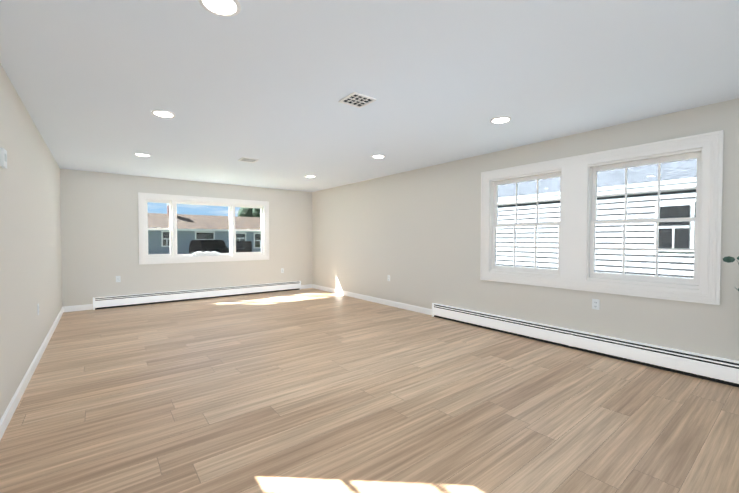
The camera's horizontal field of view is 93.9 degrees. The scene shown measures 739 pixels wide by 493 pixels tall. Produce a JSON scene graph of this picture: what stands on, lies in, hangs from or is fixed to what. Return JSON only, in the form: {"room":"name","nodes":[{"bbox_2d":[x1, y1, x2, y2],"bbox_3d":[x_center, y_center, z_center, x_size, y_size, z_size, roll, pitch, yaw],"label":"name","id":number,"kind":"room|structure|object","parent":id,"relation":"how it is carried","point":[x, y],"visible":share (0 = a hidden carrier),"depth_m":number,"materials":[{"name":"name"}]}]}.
{"room":"empty living room","nodes":[
{"label":"empty living room","id":0,"kind":"room"},
{"bbox_2d":[0,63,61,418],"bbox_3d":[-2.469,-0.019,2.201,0.150,2.440,9.150,-1,2,-38],"label":"wall","id":1,"kind":"structure","parent":0,"point":[30,249],"depth_m":2.99,"materials":[{"name":"beige paint"}]},
{"bbox_2d":[0,148,6,168],"bbox_3d":[-2.459,-0.592,2.318,0.023,0.120,0.100,-1,2,-38],"label":"switch","id":2,"kind":"object","parent":1,"relation":"attached to","point":[3,157],"visible":1,"depth_m":2.28,"materials":[{"name":"white plastic"}]},
{"bbox_2d":[0,307,63,439],"bbox_3d":[-3.652,1.115,3.872,0.015,0.100,5.099,-1,2,-38],"label":"baseboard","id":3,"kind":"structure","parent":1,"relation":"attached to","point":[6,417],"depth_m":2.85,"materials":[{"name":"white wood"}]},
{"bbox_2d":[60,169,311,306],"bbox_3d":[-3.390,-0.130,7.384,5.088,2.440,0.150,-1,2,-38],"label":"wall","id":4,"kind":"structure","parent":0,"point":[99,235],"depth_m":6.50,"materials":[{"name":"beige paint"}]},
{"bbox_2d":[64,304,92,311],"bbox_3d":[-5.055,1.070,6.002,0.369,0.100,0.014,-1,2,-38],"label":"baseboard","id":5,"kind":"structure","parent":4,"relation":"attached to","point":[88,306],"depth_m":5.99,"materials":[{"name":"white wood"}]},
{"bbox_2d":[116,276,120,281],"bbox_3d":[-4.617,0.598,6.338,0.070,0.114,0.008,-1,2,-38],"label":"electrical outlet","id":6,"kind":"object","parent":4,"relation":"attached to","point":[118,278],"visible":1,"depth_m":6.34,"materials":[{"name":"white plastic"}]},
{"bbox_2d":[93,281,300,309],"bbox_3d":[-3.304,0.985,7.332,4.025,0.213,0.071,-1,2,-38],"label":"heater","id":7,"kind":"object","parent":4,"relation":"attached to","point":[140,299],"visible":1,"depth_m":7.00,"materials":[{"name":"white metal"}]},
{"bbox_2d":[138,192,268,264],"bbox_3d":[-3.423,-0.357,7.380,2.544,1.359,0.248,-1,2,-38],"label":"window","id":8,"kind":"structure","parent":4,"relation":"in","point":[145,256],"depth_m":7.14,"materials":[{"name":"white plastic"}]},
{"bbox_2d":[301,284,311,288],"bbox_3d":[-1.601,1.013,8.704,0.339,0.100,0.014,-1,2,-38],"label":"baseboard","id":9,"kind":"structure","parent":4,"relation":"attached to","point":[309,285],"depth_m":8.70,"materials":[{"name":"white"}]},
{"bbox_2d":[0,288,738,492],"bbox_3d":[-0.525,1.228,3.749,5.088,0.120,9.450,-1,2,-38],"label":"floor","id":10,"kind":"structure","parent":0,"point":[310,390],"depth_m":2.51,"materials":[{"name":"brown wood"}]},
{"bbox_2d":[723,256,738,290],"bbox_3d":[2.962,0.629,2.600,0.410,1.125,0.400,-1,2,-38],"label":"plant","id":11,"kind":"object","parent":10,"relation":"on","point":[728,259],"visible":1,"depth_m":2.61,"materials":[{"name":"green plant"}]},
{"bbox_2d":[0,0,738,191],"bbox_3d":[-0.525,-1.331,3.695,5.088,0.120,9.450,-1,2,-38],"label":"ceiling","id":12,"kind":"structure","parent":0,"point":[269,84],"depth_m":2.54,"materials":[{"name":"white paint"}]},
{"bbox_2d":[134,153,150,156],"bbox_3d":[-3.203,-1.292,4.870,0.200,0.008,0.200,-1,2,-38],"label":"recessed light","id":13,"kind":"object","parent":12,"relation":"in","point":[142,154],"visible":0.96,"depth_m":4.84,"materials":[{"name":"white plastic"}]},
{"bbox_2d":[151,110,175,117],"bbox_3d":[-1.958,-1.258,3.280,0.200,0.008,0.200,-1,2,-38],"label":"recessed light","id":14,"kind":"object","parent":12,"relation":"in","point":[164,114],"visible":1,"depth_m":3.26,"materials":[{"name":"white"}]},
{"bbox_2d":[198,0,240,16],"bbox_3d":[-0.757,-1.225,1.744,0.200,0.008,0.200,-1,2,-38],"label":"recessed light","id":15,"kind":"object","parent":12,"relation":"in","point":[227,8],"visible":1,"depth_m":1.76,"materials":[{"name":"white"}]},
{"bbox_2d":[238,157,258,162],"bbox_3d":[-1.819,-1.297,5.179,0.235,0.010,0.235,-1,2,-38],"label":"ceiling vent","id":16,"kind":"object","parent":12,"relation":"in","point":[244,159],"visible":1,"depth_m":5.18,"materials":[{"name":"white"}]},
{"bbox_2d":[338,92,376,107],"bbox_3d":[-0.103,-1.250,2.954,0.235,0.010,0.235,-1,2,-38],"label":"ceiling vent","id":17,"kind":"object","parent":12,"relation":"in","point":[356,99],"visible":0.98,"depth_m":2.94,"materials":[{"name":"white metal"}]},
{"bbox_2d":[371,155,384,157],"bbox_3d":[0.128,-1.294,4.962,0.200,0.008,0.200,-1,2,-38],"label":"recessed light","id":18,"kind":"object","parent":12,"relation":"in","point":[378,156],"visible":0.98,"depth_m":4.96,"materials":[{"name":"white"}]},
{"bbox_2d":[490,116,510,123],"bbox_3d":[1.311,-1.261,3.450,0.200,0.008,0.200,-1,2,-38],"label":"recessed light","id":19,"kind":"object","parent":12,"relation":"in","point":[500,120],"visible":1,"depth_m":3.44,"materials":[{"name":"white"}]},
{"bbox_2d":[312,98,738,360],"bbox_3d":[1.420,-0.084,5.243,0.150,2.440,9.150,-1,2,-38],"label":"wall","id":20,"kind":"structure","parent":0,"point":[415,234],"depth_m":4.96,"materials":[{"name":"beige paint"}]},
{"bbox_2d":[312,284,431,314],"bbox_3d":[-0.206,1.044,7.211,0.015,0.100,4.086,-1,2,-38],"label":"baseboard","id":21,"kind":"structure","parent":20,"relation":"attached to","point":[423,310],"depth_m":6.72,"materials":[{"name":"white wood"}]},
{"bbox_2d":[432,303,738,386],"bbox_3d":[2.314,1.057,3.942,0.071,0.213,4.160,-1,2,-38],"label":"heater","id":22,"kind":"object","parent":20,"relation":"attached to","point":[711,368],"visible":1,"depth_m":3.63,"materials":[{"name":"white metal"}]},
{"bbox_2d":[592,299,599,309],"bbox_3d":[2.477,0.632,3.777,0.008,0.114,0.070,-1,2,-38],"label":"electrical outlet","id":23,"kind":"object","parent":20,"relation":"attached to","point":[596,304],"visible":1,"depth_m":3.77,"materials":[{"name":"white plastic"}]},
{"bbox_2d":[480,130,723,304],"bbox_3d":[2.385,-0.268,3.991,0.188,1.516,2.399,-1,2,-38],"label":"window","id":24,"kind":"structure","parent":20,"relation":"in","point":[576,247],"depth_m":3.71,"materials":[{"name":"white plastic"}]},
{"label":"outside","id":25,"kind":"structure","parent":0,"visible":0},
{"label":"ground","id":26,"kind":"structure","parent":25,"visible":0},
{"bbox_2d":[148,204,260,253],"bbox_3d":[-21.581,-1.770,38.470,38.800,5.600,8.420,-1,2,-38],"label":"house","id":27,"kind":"structure","parent":26,"relation":"on","point":[196,221],"depth_m":37.08,"materials":[{"name":"blue"}]},
{"bbox_2d":[189,240,228,253],"bbox_3d":[-14.209,0.297,30.632,2.020,1.800,4.920,-1,2,-43],"label":"car","id":28,"kind":"object","parent":26,"relation":"on","point":[202,244],"depth_m":29.72,"materials":[{"name":"black paint"}]},
{"bbox_2d":[236,241,251,251],"bbox_3d":[-12.259,0.318,32.921,1.920,1.660,4.620,0,1,-18],"label":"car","id":29,"kind":"object","parent":26,"relation":"on","point":[245,248],"depth_m":31.89,"materials":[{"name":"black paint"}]},
{"bbox_2d":[238,208,259,216],"bbox_3d":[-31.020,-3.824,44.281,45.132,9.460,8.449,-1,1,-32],"label":"tree","id":30,"kind":"object","parent":26,"relation":"on","point":[247,213],"depth_m":52.00,"materials":[{"name":"green plant"}]},
{"bbox_2d":[496,158,696,277],"bbox_3d":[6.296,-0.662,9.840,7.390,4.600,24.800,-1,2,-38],"label":"window panes","id":31,"kind":"structure","parent":26,"relation":"on","point":[507,238],"depth_m":6.26,"materials":[{"name":"white"}]}
]}

